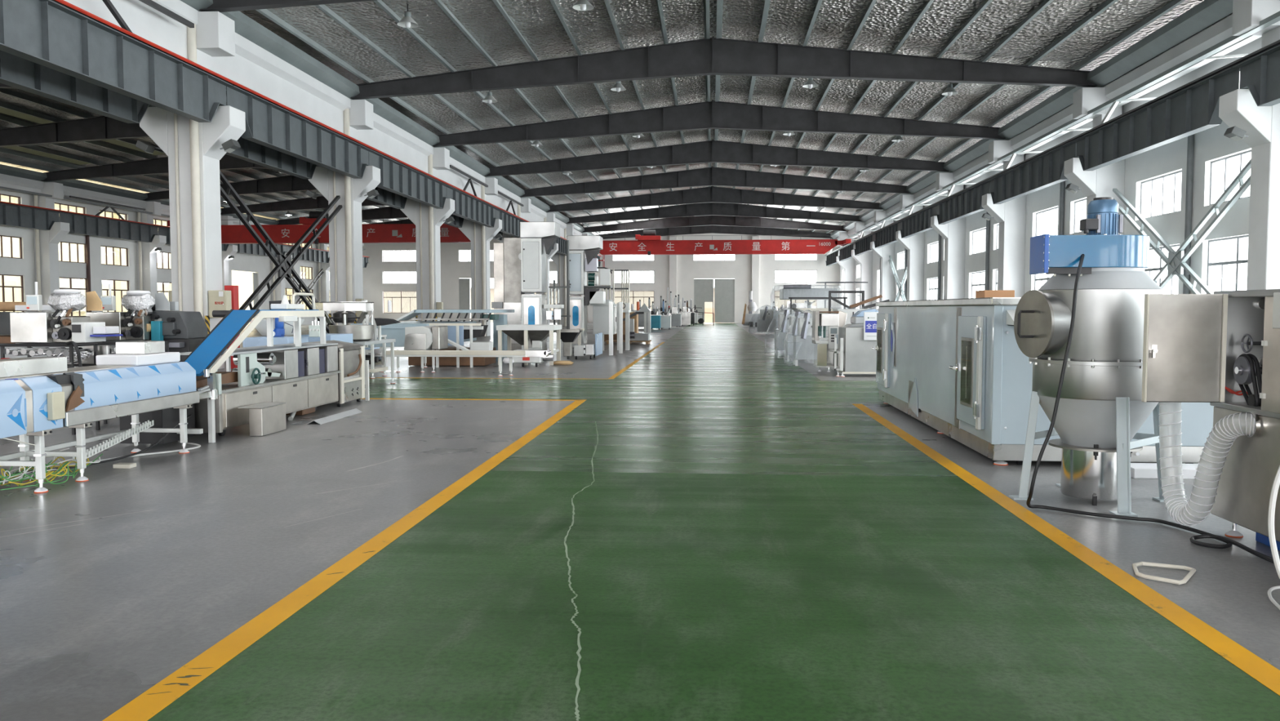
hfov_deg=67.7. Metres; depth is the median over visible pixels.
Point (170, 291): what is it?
switch box
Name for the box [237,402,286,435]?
box
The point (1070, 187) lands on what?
floodlight
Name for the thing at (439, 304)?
switch box
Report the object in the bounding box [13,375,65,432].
hood
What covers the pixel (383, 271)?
window
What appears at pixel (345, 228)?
column
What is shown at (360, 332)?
tub
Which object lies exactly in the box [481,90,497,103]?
pendant lamp
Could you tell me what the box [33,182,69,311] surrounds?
column
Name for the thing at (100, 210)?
window
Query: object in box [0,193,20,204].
window
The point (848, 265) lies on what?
column
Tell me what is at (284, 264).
brace
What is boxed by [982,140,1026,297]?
column
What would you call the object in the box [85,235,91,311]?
downpipe
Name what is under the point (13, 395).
hood
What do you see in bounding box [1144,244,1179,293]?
window
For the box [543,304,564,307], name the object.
shelf
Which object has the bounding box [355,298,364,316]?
switch box
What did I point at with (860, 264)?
window
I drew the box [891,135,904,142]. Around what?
pendant lamp
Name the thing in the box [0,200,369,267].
girder
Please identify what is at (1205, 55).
beam
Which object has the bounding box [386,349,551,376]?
conveyor
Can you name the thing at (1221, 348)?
machine
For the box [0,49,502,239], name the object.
girder
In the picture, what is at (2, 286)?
window
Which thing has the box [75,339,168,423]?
table
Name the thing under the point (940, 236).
downpipe
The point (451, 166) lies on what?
brace
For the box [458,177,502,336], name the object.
column
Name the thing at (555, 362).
sack
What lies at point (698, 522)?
floor
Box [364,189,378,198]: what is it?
floodlight
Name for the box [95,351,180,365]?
foam block
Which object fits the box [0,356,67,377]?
box
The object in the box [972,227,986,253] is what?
window
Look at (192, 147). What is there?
column
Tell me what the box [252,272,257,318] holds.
door
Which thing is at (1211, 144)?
wall
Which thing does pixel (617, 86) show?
pendant lamp
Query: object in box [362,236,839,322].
wall
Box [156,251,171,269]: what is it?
window
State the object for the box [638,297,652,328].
machine
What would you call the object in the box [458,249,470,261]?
window
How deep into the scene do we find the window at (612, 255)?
93.97 m
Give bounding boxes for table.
[0,341,100,435]
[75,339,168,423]
[361,300,387,377]
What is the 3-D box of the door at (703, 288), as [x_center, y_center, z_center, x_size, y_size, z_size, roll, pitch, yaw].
[6.250,-5.858,93.553,1.900,4.270,0.085,0,3,4]
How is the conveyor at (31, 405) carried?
on the floor
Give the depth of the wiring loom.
7.65 m
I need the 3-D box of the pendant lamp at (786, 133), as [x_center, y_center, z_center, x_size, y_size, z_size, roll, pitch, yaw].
[6.461,-10.265,41.335,0.540,1.080,0.540,0,3,4]
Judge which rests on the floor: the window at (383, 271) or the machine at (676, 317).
the machine at (676, 317)
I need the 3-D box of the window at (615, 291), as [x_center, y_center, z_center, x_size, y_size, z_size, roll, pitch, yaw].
[-0.647,-5.772,94.191,4.110,2.190,0.070,0,3,4]
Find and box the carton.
[975,289,1014,297]
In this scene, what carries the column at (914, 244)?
on the floor
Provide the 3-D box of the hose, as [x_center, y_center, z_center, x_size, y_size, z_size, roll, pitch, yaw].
[3.509,0.585,5.942,0.184,0.960,0.885,0,3,-5]
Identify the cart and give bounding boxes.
[693,306,702,324]
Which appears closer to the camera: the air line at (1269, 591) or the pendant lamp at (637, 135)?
the air line at (1269, 591)
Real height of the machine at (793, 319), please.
1.400 m
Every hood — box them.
[0,379,26,438]
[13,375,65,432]
[46,361,196,411]
[47,374,74,411]
[404,325,433,350]
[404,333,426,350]
[431,325,448,349]
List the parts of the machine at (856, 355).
frame, plate, rail, lid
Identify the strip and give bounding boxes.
[306,408,362,424]
[1130,462,1198,479]
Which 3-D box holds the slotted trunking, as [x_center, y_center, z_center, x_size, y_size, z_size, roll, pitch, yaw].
[-4.774,0.721,8.700,0.053,0.184,1.478,0,3,-4]
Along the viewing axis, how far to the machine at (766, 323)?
51.31 m
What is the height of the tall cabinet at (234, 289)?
1.950 m
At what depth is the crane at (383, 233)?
61.04 m
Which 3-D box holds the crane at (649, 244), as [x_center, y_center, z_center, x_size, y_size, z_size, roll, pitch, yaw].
[5.980,-9.234,78.989,22.240,3.159,3.200,0,3,4]
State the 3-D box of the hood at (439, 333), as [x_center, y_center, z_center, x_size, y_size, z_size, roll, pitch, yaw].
[-4.479,-0.512,21.351,0.180,0.520,0.700,0,3,4]
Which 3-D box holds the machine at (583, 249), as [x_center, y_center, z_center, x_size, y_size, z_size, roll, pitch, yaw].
[-1.470,-1.921,28.554,1.309,3.550,0.950,0,3,4]
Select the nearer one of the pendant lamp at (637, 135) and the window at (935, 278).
the pendant lamp at (637, 135)
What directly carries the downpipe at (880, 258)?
attached to the wall at (1211, 144)
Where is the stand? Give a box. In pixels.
[496,324,561,364]
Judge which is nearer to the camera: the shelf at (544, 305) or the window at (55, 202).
the shelf at (544, 305)
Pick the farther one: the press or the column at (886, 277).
the column at (886, 277)
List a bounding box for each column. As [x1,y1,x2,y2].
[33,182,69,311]
[136,201,166,303]
[139,11,245,369]
[220,215,237,290]
[271,252,292,319]
[307,99,380,324]
[316,243,329,324]
[400,147,454,320]
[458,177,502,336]
[497,198,531,242]
[536,213,558,324]
[550,224,573,326]
[573,233,588,296]
[835,231,855,308]
[851,222,872,308]
[870,210,894,301]
[895,194,924,300]
[930,172,965,298]
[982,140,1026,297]
[1063,87,1124,234]
[1218,0,1279,289]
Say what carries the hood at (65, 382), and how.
attached to the conveyor at (31, 405)
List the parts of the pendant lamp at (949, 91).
lamp shade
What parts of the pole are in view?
arm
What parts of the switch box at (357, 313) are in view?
door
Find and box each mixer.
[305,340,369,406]
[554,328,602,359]
[1008,196,1164,516]
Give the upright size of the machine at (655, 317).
1.870 m
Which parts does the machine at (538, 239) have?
door, door, door frame, motor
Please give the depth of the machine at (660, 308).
73.20 m
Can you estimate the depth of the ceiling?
34.67 m
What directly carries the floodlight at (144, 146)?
attached to the column at (192, 147)
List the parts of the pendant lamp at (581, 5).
bulb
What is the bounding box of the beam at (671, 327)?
[663,326,683,328]
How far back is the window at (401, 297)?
95.94 m
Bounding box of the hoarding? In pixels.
[704,307,714,322]
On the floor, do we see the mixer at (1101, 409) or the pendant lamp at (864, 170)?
the mixer at (1101, 409)
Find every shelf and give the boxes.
[89,333,123,336]
[368,366,387,372]
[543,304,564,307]
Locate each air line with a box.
[1267,465,1279,578]
[1267,585,1279,609]
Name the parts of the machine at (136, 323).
touch panel, signal post, lever, hinged plate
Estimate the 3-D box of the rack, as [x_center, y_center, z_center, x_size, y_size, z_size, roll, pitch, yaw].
[-0.812,-1.700,32.107,0.950,2.720,1.000,0,3,4]
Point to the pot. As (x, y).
(637, 302)
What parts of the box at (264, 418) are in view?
plate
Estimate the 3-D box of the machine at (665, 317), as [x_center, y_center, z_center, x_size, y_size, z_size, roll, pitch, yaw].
[1.731,-3.093,64.078,0.793,2.020,1.080,0,3,4]
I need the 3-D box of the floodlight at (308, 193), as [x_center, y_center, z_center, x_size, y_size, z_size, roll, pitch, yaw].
[-10.411,-5.311,30.538,0.495,0.272,0.325,0,3,4]
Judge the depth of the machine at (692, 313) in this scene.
79.34 m
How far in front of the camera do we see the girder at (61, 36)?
19.98 m
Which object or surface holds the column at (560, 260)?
on the floor
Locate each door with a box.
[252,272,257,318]
[458,278,470,320]
[693,279,713,322]
[714,278,734,322]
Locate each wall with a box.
[0,188,329,324]
[64,0,582,237]
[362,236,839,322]
[595,227,832,238]
[835,14,1262,245]
[839,13,1262,308]
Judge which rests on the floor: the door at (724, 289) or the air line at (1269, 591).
the air line at (1269, 591)
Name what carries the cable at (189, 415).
on the floor
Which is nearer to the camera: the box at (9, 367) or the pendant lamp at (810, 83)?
the box at (9, 367)
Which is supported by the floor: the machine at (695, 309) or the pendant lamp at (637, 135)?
the machine at (695, 309)
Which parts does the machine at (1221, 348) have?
door, panel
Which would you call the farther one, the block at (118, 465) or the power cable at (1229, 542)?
the block at (118, 465)
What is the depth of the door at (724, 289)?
93.37 m
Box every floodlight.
[135,140,160,154]
[154,247,161,252]
[219,138,240,152]
[305,189,324,199]
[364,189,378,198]
[443,216,454,223]
[493,233,502,239]
[982,213,994,220]
[1065,182,1081,193]
[1223,125,1248,141]
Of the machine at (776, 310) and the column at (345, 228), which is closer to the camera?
the column at (345, 228)
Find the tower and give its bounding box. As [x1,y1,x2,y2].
[491,237,534,350]
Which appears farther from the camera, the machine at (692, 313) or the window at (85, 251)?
the machine at (692, 313)
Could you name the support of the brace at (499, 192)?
attached to the girder at (61, 36)
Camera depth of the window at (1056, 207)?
35.40 m
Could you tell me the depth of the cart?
87.33 m
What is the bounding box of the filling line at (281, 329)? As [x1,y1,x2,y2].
[226,299,352,371]
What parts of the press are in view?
knob, knob, post, knob, door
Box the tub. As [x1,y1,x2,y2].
[328,324,373,341]
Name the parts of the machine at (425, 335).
panel, leg, leg, leg, post, rail, rail, panel, post, panel, post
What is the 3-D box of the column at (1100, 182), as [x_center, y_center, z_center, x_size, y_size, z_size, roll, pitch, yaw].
[13.788,-4.186,29.222,1.520,8.000,1.140,0,3,4]
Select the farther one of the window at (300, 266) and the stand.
the window at (300, 266)
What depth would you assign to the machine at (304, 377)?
11.07 m
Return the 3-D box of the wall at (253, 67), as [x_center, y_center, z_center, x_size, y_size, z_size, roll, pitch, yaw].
[-9.136,-7.841,34.358,0.600,1.300,119.900,0,3,4]
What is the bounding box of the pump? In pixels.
[502,349,554,366]
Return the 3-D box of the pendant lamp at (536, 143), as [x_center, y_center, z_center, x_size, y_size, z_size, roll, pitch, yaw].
[-4.558,-9.981,42.182,0.540,1.080,0.540,0,3,4]
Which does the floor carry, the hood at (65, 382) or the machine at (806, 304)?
the machine at (806, 304)
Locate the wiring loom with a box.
[0,448,102,490]
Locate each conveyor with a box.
[0,361,199,493]
[182,292,325,377]
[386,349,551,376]
[778,284,847,337]
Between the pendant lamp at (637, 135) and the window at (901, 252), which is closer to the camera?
the pendant lamp at (637, 135)
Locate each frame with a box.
[827,290,864,337]
[1132,561,1195,584]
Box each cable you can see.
[13,414,191,474]
[53,440,200,467]
[1026,234,1274,563]
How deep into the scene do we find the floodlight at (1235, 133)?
19.69 m
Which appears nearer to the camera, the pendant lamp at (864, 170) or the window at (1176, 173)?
the window at (1176, 173)
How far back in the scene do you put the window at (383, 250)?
95.68 m
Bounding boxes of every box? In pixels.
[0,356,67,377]
[115,340,164,354]
[168,290,172,311]
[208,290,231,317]
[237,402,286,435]
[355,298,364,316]
[436,302,443,316]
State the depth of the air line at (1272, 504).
4.43 m
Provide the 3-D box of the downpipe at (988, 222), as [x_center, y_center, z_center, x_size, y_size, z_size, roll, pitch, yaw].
[15.469,-4.259,42.499,0.145,6.700,0.145,0,3,4]
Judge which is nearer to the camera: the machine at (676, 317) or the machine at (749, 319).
the machine at (676, 317)
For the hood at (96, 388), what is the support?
attached to the conveyor at (31, 405)
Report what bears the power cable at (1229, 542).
on the floor
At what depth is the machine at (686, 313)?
75.39 m
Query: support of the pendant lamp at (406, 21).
hanging from the ceiling
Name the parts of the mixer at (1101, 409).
plate, handle, leg, foot rail, motor, leg, plate, leg, plate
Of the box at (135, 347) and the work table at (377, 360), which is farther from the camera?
the work table at (377, 360)
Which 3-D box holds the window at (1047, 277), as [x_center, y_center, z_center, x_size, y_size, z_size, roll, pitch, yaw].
[15.189,-2.562,35.533,0.070,2.170,2.700,0,3,4]
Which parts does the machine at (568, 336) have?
post, tray panel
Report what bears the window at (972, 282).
in the wall at (1211, 144)
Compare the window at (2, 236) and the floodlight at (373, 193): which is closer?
the floodlight at (373, 193)
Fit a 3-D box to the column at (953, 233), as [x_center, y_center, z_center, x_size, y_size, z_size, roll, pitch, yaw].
[15.141,-5.164,47.145,1.520,8.000,1.140,0,3,4]
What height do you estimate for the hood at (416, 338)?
0.540 m
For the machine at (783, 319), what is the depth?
28.68 m
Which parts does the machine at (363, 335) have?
post, ring rail, bottle post, post, bottle post, bottle post, leg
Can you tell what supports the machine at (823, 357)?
on the floor
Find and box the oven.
[871,297,1214,465]
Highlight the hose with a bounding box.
[1158,402,1260,526]
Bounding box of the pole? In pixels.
[815,281,867,307]
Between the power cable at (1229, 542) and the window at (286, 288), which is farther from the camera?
the window at (286, 288)
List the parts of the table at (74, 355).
leg, frame, leg, frame, leg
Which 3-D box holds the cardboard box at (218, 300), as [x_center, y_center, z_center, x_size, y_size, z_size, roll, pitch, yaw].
[-9.546,-1.281,21.676,0.420,0.620,0.270,0,3,4]
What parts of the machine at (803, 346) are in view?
reel arm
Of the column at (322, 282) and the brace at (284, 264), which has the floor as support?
the column at (322, 282)
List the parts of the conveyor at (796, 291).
frame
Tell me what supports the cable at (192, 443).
on the floor
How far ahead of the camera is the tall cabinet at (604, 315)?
29.09 m
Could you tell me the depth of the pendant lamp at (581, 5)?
23.89 m
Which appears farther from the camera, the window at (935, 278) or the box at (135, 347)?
the window at (935, 278)
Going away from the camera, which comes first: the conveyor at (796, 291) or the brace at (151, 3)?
the brace at (151, 3)
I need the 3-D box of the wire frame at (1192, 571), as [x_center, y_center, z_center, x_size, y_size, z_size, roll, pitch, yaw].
[2.767,1.123,5.077,0.293,0.022,0.357,3,4,39]
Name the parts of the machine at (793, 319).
reel arm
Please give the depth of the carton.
9.05 m
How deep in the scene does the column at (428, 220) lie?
39.36 m
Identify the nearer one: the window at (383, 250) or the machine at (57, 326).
the machine at (57, 326)
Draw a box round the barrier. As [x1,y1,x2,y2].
[694,311,714,324]
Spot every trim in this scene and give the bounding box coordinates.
[0,173,364,245]
[587,271,595,322]
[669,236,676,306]
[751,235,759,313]
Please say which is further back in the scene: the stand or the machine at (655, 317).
the machine at (655, 317)
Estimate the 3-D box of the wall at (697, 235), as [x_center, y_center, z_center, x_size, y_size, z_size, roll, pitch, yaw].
[7.413,-12.792,93.169,24.300,1.620,0.240,0,3,4]
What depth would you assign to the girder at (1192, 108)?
25.90 m
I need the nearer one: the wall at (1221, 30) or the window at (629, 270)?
the wall at (1221, 30)
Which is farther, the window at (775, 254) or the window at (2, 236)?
the window at (775, 254)
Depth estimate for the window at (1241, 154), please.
23.21 m
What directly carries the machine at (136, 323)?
on the floor
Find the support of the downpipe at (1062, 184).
attached to the wall at (1211, 144)
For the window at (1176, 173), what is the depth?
26.44 m
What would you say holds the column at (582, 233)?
on the floor
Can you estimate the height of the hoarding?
1.670 m
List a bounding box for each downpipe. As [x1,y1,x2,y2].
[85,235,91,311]
[879,257,880,302]
[904,248,906,297]
[937,234,941,299]
[985,211,990,289]
[1058,181,1064,235]
[1182,133,1194,293]
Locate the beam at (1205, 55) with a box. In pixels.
[830,10,1279,252]
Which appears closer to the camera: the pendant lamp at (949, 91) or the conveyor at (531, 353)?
the conveyor at (531, 353)
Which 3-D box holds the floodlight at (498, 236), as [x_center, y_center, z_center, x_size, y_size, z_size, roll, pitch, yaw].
[-7.246,-6.281,48.324,0.495,0.272,0.325,0,3,4]
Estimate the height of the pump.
0.398 m
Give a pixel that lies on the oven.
(958, 367)
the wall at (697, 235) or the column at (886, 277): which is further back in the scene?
the wall at (697, 235)
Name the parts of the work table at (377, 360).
motor, plate, leg, motor, leg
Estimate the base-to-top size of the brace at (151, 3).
1.089 m
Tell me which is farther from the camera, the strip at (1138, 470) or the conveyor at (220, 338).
the conveyor at (220, 338)
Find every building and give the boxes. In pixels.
[0,195,330,326]
[383,286,904,322]
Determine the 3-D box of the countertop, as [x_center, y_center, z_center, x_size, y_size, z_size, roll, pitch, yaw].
[-4.782,0.247,11.894,0.840,0.035,3.340,0,3,4]
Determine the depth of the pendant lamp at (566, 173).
51.10 m
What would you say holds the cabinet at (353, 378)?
on the floor
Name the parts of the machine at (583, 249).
door, door, door frame, coil motor, label plate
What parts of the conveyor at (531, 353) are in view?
rail, leg, leg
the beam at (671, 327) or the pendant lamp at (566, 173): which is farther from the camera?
the beam at (671, 327)
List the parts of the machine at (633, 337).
post, motor, roof plate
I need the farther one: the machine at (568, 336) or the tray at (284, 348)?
the machine at (568, 336)
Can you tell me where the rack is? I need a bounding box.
[601,268,631,351]
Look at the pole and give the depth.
59.09 m
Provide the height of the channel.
0.100 m
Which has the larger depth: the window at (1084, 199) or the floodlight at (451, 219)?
the floodlight at (451, 219)
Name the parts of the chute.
arm, arm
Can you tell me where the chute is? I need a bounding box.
[830,294,889,326]
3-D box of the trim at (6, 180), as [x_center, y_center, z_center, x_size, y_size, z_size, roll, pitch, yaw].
[-32.410,-8.276,36.091,0.420,0.620,119.900,0,3,4]
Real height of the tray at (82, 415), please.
0.118 m
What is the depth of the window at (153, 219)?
61.85 m
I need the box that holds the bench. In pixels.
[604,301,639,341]
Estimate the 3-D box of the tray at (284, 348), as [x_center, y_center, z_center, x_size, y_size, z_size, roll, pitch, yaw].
[-4.670,-0.153,11.969,0.590,0.025,3.050,0,3,4]
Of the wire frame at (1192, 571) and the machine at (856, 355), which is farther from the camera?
the machine at (856, 355)
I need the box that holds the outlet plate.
[1048,438,1142,452]
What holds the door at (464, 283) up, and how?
in the wall at (688, 269)
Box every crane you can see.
[167,211,470,244]
[598,230,851,266]
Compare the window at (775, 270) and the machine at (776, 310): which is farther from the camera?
the window at (775, 270)
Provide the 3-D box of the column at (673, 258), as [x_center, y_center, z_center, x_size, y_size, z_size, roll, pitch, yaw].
[3.252,-7.890,93.455,0.700,8.400,0.350,0,3,4]
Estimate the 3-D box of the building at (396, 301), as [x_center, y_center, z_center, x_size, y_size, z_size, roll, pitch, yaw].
[-2.046,-6.124,105.777,60.600,3.970,5.600,0,3,4]
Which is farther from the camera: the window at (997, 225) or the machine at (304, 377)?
the window at (997, 225)
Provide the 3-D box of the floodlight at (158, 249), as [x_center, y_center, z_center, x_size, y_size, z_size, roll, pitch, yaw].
[-29.841,-6.840,58.937,0.495,0.272,0.325,0,3,4]
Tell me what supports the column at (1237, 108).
on the floor
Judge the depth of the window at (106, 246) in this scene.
56.92 m
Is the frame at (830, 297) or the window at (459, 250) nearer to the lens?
the frame at (830, 297)
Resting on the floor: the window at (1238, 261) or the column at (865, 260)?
the column at (865, 260)
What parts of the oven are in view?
door, handle, door, corner post, knob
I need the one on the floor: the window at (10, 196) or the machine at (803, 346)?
the machine at (803, 346)
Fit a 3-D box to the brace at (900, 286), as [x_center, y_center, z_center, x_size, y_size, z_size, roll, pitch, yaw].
[16.508,-4.461,60.428,0.120,4.795,8.192,0,3,4]
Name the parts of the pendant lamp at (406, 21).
lamp shade, bulb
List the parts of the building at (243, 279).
panel, panel, panel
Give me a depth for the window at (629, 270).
93.97 m
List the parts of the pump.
motor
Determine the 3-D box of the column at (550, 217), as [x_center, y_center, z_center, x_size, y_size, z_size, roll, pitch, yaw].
[-6.803,-6.221,66.532,2.120,8.000,0.914,0,3,4]
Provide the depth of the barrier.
79.71 m
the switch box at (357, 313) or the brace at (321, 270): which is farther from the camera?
the brace at (321, 270)
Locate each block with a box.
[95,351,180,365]
[112,462,136,468]
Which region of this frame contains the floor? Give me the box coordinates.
[0,322,1279,720]
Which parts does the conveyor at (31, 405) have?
leg, leg, leg, leg, leg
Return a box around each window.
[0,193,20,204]
[0,235,22,258]
[0,274,23,311]
[54,202,84,213]
[58,241,86,263]
[59,276,88,315]
[99,209,126,220]
[100,245,128,266]
[102,279,128,311]
[153,218,167,226]
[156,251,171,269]
[156,281,171,293]
[285,288,293,299]
[300,266,312,279]
[382,249,416,262]
[382,271,416,284]
[382,291,416,312]
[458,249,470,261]
[612,254,653,261]
[612,270,653,283]
[614,290,653,310]
[774,253,817,260]
[774,270,817,283]
[857,264,860,278]
[857,288,859,308]
[898,252,904,269]
[928,277,937,299]
[929,241,938,262]
[971,271,985,297]
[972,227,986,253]
[995,269,998,289]
[996,223,999,248]
[1035,206,1057,235]
[1035,274,1049,289]
[1074,198,1086,233]
[1140,169,1182,218]
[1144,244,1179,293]
[1206,235,1248,293]
[1209,149,1251,204]
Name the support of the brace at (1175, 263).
attached to the column at (1237, 108)
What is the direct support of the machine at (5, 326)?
on the floor
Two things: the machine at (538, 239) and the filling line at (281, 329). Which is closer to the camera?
the filling line at (281, 329)
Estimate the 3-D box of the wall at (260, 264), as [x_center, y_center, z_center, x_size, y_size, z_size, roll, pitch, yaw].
[-32.969,-4.854,36.320,0.240,8.560,119.900,0,3,4]
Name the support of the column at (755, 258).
attached to the wall at (688, 269)
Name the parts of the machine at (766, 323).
reel arm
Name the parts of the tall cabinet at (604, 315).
leg, panel, leg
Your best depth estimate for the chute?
25.92 m
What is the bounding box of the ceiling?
[0,0,1232,239]
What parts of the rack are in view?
plinth post, post, post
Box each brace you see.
[69,195,145,219]
[102,0,194,32]
[219,169,342,333]
[291,268,324,304]
[449,164,488,196]
[497,191,524,214]
[888,255,906,301]
[1112,158,1251,293]
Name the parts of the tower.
panel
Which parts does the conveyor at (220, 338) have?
rail, leg, beacon post, leg, leg, leg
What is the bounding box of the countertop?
[195,370,341,393]
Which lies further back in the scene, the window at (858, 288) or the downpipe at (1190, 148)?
the window at (858, 288)
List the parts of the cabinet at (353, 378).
lid, sloped panel, frame, panel, edge post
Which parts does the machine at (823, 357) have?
conveyor rail, conveyor rail, key panel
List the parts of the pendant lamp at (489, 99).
lamp shade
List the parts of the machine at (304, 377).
floor rail, arm, plate, tension post, leg, door, frame, press plate, door, door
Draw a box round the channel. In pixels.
[0,186,364,249]
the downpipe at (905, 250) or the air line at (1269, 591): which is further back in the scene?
the downpipe at (905, 250)
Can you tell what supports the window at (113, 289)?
in the wall at (260, 264)
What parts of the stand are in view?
leg, leg, leg, leg, leg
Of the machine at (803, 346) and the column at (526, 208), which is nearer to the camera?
the machine at (803, 346)
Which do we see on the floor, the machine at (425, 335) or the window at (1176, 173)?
the machine at (425, 335)
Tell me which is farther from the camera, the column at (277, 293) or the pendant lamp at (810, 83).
the column at (277, 293)
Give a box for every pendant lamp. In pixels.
[284,210,292,216]
[396,4,418,27]
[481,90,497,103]
[530,140,542,146]
[562,171,572,175]
[572,0,594,10]
[610,80,626,91]
[632,133,644,137]
[782,131,795,136]
[802,77,817,88]
[859,168,870,172]
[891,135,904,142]
[942,82,958,96]
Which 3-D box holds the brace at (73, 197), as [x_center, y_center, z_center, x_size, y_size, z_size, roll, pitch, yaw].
[-30.396,-8.526,54.716,0.090,1.040,6.800,0,3,4]
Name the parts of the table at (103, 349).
frame, leg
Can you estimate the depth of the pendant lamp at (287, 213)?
70.79 m
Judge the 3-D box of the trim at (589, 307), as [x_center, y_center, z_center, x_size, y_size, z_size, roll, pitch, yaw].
[-4.775,-7.923,94.058,0.700,8.400,0.350,0,3,4]
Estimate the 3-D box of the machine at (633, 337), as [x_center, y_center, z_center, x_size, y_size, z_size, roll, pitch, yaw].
[-0.441,-1.480,38.187,1.780,1.620,1.140,0,3,4]
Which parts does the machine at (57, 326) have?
touch panel, signal post, lever, hinged plate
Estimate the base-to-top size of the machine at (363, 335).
1.560 m
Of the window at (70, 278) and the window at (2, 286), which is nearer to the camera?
the window at (2, 286)
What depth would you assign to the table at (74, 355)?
10.70 m
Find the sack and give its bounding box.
[553,360,573,364]
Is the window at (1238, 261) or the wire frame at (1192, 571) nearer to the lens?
the wire frame at (1192, 571)
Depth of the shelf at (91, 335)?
13.39 m
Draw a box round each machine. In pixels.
[0,302,51,359]
[9,281,123,367]
[85,284,169,354]
[120,342,341,444]
[315,300,400,383]
[351,309,514,372]
[520,222,570,359]
[566,235,613,355]
[605,302,651,344]
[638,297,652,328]
[648,301,661,329]
[659,287,677,326]
[661,299,671,329]
[664,295,681,326]
[675,294,691,326]
[681,298,694,325]
[691,304,697,324]
[742,290,759,326]
[756,306,776,332]
[771,301,786,328]
[774,307,795,355]
[778,299,816,312]
[784,310,813,365]
[785,311,808,360]
[812,311,847,372]
[829,308,878,377]
[1141,288,1279,542]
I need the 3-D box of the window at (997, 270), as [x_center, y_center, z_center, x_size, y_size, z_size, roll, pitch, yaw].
[15.572,-2.839,40.611,0.070,2.170,2.700,0,3,4]
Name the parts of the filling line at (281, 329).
leg, gear motor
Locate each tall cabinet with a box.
[224,284,239,368]
[590,299,622,355]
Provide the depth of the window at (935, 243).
53.99 m
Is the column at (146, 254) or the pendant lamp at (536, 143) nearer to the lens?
the pendant lamp at (536, 143)
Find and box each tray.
[62,391,199,426]
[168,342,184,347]
[180,342,337,355]
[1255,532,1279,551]
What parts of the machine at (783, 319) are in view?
reel arm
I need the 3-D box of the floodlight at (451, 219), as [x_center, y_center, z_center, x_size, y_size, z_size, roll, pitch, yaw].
[-7.922,-5.792,39.363,0.495,0.272,0.325,0,3,4]
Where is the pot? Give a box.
[636,301,639,310]
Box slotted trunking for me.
[72,420,154,461]
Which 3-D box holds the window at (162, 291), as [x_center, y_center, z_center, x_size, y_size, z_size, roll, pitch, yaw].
[-31.030,-4.014,62.141,0.070,2.170,2.700,0,3,4]
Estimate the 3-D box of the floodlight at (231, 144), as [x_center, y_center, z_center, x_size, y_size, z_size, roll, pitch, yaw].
[-9.274,-4.814,21.440,0.495,0.272,0.325,0,3,4]
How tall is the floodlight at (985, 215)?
0.272 m
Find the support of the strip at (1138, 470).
on the floor
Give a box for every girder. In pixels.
[0,0,601,266]
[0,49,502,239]
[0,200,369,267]
[824,39,1279,266]
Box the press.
[151,301,208,361]
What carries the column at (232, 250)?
on the floor
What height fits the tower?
3.650 m
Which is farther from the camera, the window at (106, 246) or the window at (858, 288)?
the window at (858, 288)
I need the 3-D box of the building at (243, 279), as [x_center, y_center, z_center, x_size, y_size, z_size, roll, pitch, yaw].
[-37.466,-5.192,36.641,8.740,9.600,121.100,0,3,4]
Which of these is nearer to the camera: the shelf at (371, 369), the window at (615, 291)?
the shelf at (371, 369)
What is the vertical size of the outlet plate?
0.016 m

